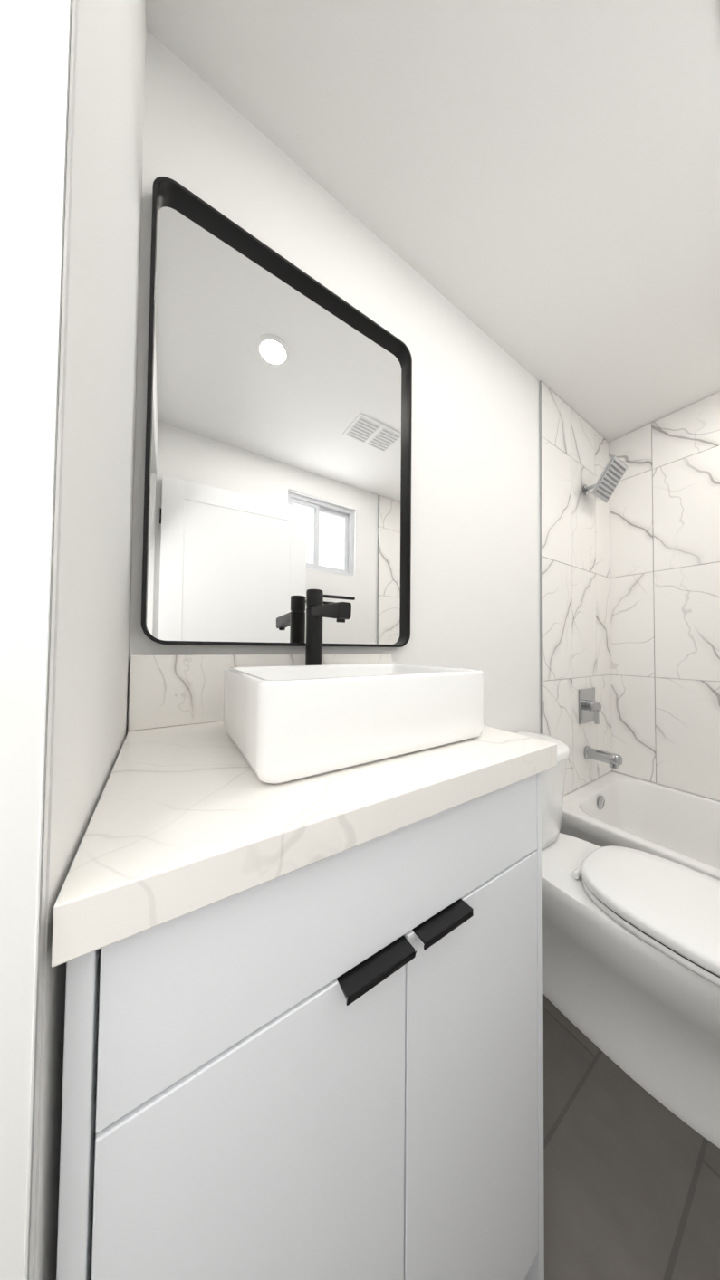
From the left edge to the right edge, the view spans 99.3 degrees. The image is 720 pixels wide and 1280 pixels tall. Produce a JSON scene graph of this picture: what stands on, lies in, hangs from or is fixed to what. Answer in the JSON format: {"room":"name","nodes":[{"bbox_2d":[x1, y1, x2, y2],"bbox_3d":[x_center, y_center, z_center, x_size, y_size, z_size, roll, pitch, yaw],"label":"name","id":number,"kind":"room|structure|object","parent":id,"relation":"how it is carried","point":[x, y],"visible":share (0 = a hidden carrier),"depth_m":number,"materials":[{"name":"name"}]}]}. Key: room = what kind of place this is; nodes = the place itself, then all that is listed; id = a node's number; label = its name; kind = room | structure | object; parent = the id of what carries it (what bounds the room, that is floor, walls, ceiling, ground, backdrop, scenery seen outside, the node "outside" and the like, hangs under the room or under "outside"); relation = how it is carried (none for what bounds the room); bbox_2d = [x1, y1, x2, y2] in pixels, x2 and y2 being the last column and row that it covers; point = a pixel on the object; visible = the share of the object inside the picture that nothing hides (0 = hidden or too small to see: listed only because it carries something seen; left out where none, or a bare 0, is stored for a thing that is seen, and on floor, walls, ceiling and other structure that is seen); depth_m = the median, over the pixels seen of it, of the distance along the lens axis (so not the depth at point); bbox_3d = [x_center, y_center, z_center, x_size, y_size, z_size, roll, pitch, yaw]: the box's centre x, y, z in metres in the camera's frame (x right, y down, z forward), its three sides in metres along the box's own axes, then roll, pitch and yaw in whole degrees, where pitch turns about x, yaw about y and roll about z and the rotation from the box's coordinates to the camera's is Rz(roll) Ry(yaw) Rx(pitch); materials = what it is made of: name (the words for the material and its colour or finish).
{"room":"bathroom","nodes":[
{"label":"bathroom","id":0,"kind":"room"},
{"bbox_2d":[32,0,146,1279],"bbox_3d":[-0.154,-0.091,0.017,0.120,2.490,1.385,1,-2,-32],"label":"wall","id":1,"kind":"structure","parent":0,"point":[91,646],"depth_m":0.29,"materials":[{"name":"white paint"}]},
{"bbox_2d":[0,0,76,1279],"bbox_3d":[-0.024,0.065,-0.194,0.119,2.172,0.875,1,-2,-32],"label":"door frame","id":2,"kind":"structure","parent":1,"relation":"attached to","point":[36,56],"depth_m":0.19,"materials":[{"name":"white paint"}]},
{"bbox_2d":[126,29,540,734],"bbox_3d":[-0.145,-0.069,0.915,4.270,2.490,0.120,1,-2,-32],"label":"wall","id":3,"kind":"structure","parent":0,"point":[474,511],"depth_m":1.09,"materials":[{"name":"white paint"}]},
{"bbox_2d":[141,176,411,647],"bbox_3d":[-0.142,-0.485,0.833,0.720,1.003,0.030,1,-2,-32],"label":"mirror","id":4,"kind":"object","parent":3,"relation":"attached to","point":[278,445],"visible":0.98,"depth_m":0.78,"materials":[{"name":"black mirror"}]},
{"bbox_2d":[541,382,611,795],"bbox_3d":[1.238,-0.235,1.722,0.822,2.091,0.008,1,-2,-32],"label":"wall tile","id":5,"kind":"structure","parent":3,"relation":"attached to","point":[576,614],"depth_m":1.68,"materials":[{"name":"tile"}]},
{"bbox_2d":[578,687,601,724],"bbox_3d":[1.302,0.369,1.708,0.190,0.190,0.064,1,-2,-32],"label":"shower valve","id":6,"kind":"object","parent":5,"relation":"attached to","point":[589,708],"visible":1,"depth_m":1.70,"materials":[{"name":"silver metal"}]},
{"bbox_2d":[583,745,621,768],"bbox_3d":[1.323,0.637,1.663,0.072,0.080,0.154,1,-2,-32],"label":"tub spout","id":7,"kind":"object","parent":5,"relation":"attached to","point":[613,760],"visible":1,"depth_m":1.64,"materials":[{"name":"silver metal"}]},
{"bbox_2d":[582,454,628,503],"bbox_3d":[1.342,-0.871,1.693,0.190,0.168,0.168,1,-2,-32],"label":"shower head","id":8,"kind":"object","parent":5,"relation":"attached to","point":[609,478],"visible":0.98,"depth_m":1.66},
{"bbox_2d":[145,0,719,441],"bbox_3d":[0.272,-1.375,0.311,4.270,0.100,1.625,1,-2,-32],"label":"ceiling","id":9,"kind":"structure","parent":0,"point":[530,186],"depth_m":0.82,"materials":[{"name":"white paint"}]},
{"bbox_2d":[543,994,719,1279],"bbox_3d":[0.246,1.214,0.249,4.270,0.100,1.625,1,-2,-32],"label":"floor","id":10,"kind":"structure","parent":0,"point":[631,1179],"depth_m":0.67,"materials":[{"name":"tile"}]},
{"bbox_2d":[51,653,556,1279],"bbox_3d":[-0.061,0.601,0.582,0.665,1.135,0.508,1,-2,-32],"label":"bathroom vanity","id":11,"kind":"object","parent":10,"relation":"on","point":[303,1028],"visible":0.92,"depth_m":0.33,"materials":[{"name":"white paint"}]},
{"bbox_2d":[305,589,354,665],"bbox_3d":[-0.043,0.031,0.749,0.145,0.316,0.187,1,-2,-32],"label":"faucet","id":12,"kind":"object","parent":11,"relation":"on","point":[317,609],"visible":0.69,"depth_m":0.76,"materials":[{"name":"black metal"}]},
{"bbox_2d":[223,663,483,783],"bbox_3d":[-0.013,0.121,0.600,0.433,0.129,0.297,1,-2,-32],"label":"sink","id":13,"kind":"object","parent":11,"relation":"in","point":[285,723],"visible":1,"depth_m":0.44,"materials":[{"name":"white ceramic"}]},
{"bbox_2d":[515,730,719,1148],"bbox_3d":[0.806,0.788,0.933,0.426,0.795,0.819,1,-2,-32],"label":"toilet","id":14,"kind":"object","parent":10,"relation":"on","point":[631,961],"visible":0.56,"depth_m":0.83,"materials":[{"name":"white ceramic"}]},
{"bbox_2d":[559,771,719,880],"bbox_3d":[1.616,1.001,1.125,0.782,0.395,1.379,1,-2,-32],"label":"bathtub","id":15,"kind":"object","parent":10,"relation":"on","point":[668,823],"visible":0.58,"depth_m":1.60,"materials":[{"name":"white ceramic"}]},
{"bbox_2d":[611,770,718,801],"bbox_3d":[2.010,-0.036,1.393,0.120,2.490,1.385,1,-2,-32],"label":"wall","id":16,"kind":"structure","parent":0,"point":[665,786],"depth_m":1.71,"materials":[{"name":"white tile"}]},
{"bbox_2d":[608,391,719,801],"bbox_3d":[1.958,-0.236,1.364,0.008,2.091,1.385,1,-2,-32],"label":"wall tile","id":17,"kind":"structure","parent":16,"relation":"attached to","point":[664,566],"depth_m":1.71,"materials":[{"name":"tile"}]},
{"bbox_3d":[0.663,-0.091,-0.355,4.270,2.490,0.120,1,-2,-32],"label":"wall","id":18,"kind":"structure","parent":0,"visible":0},
{"bbox_2d":[538,380,543,734],"bbox_3d":[1.257,-0.054,0.915,0.012,2.488,1.384,1,-2,-32],"label":"trim","id":19,"kind":"structure","parent":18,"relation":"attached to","point":[540,566],"depth_m":1.50,"materials":[{"name":"silver metal"}]}
]}

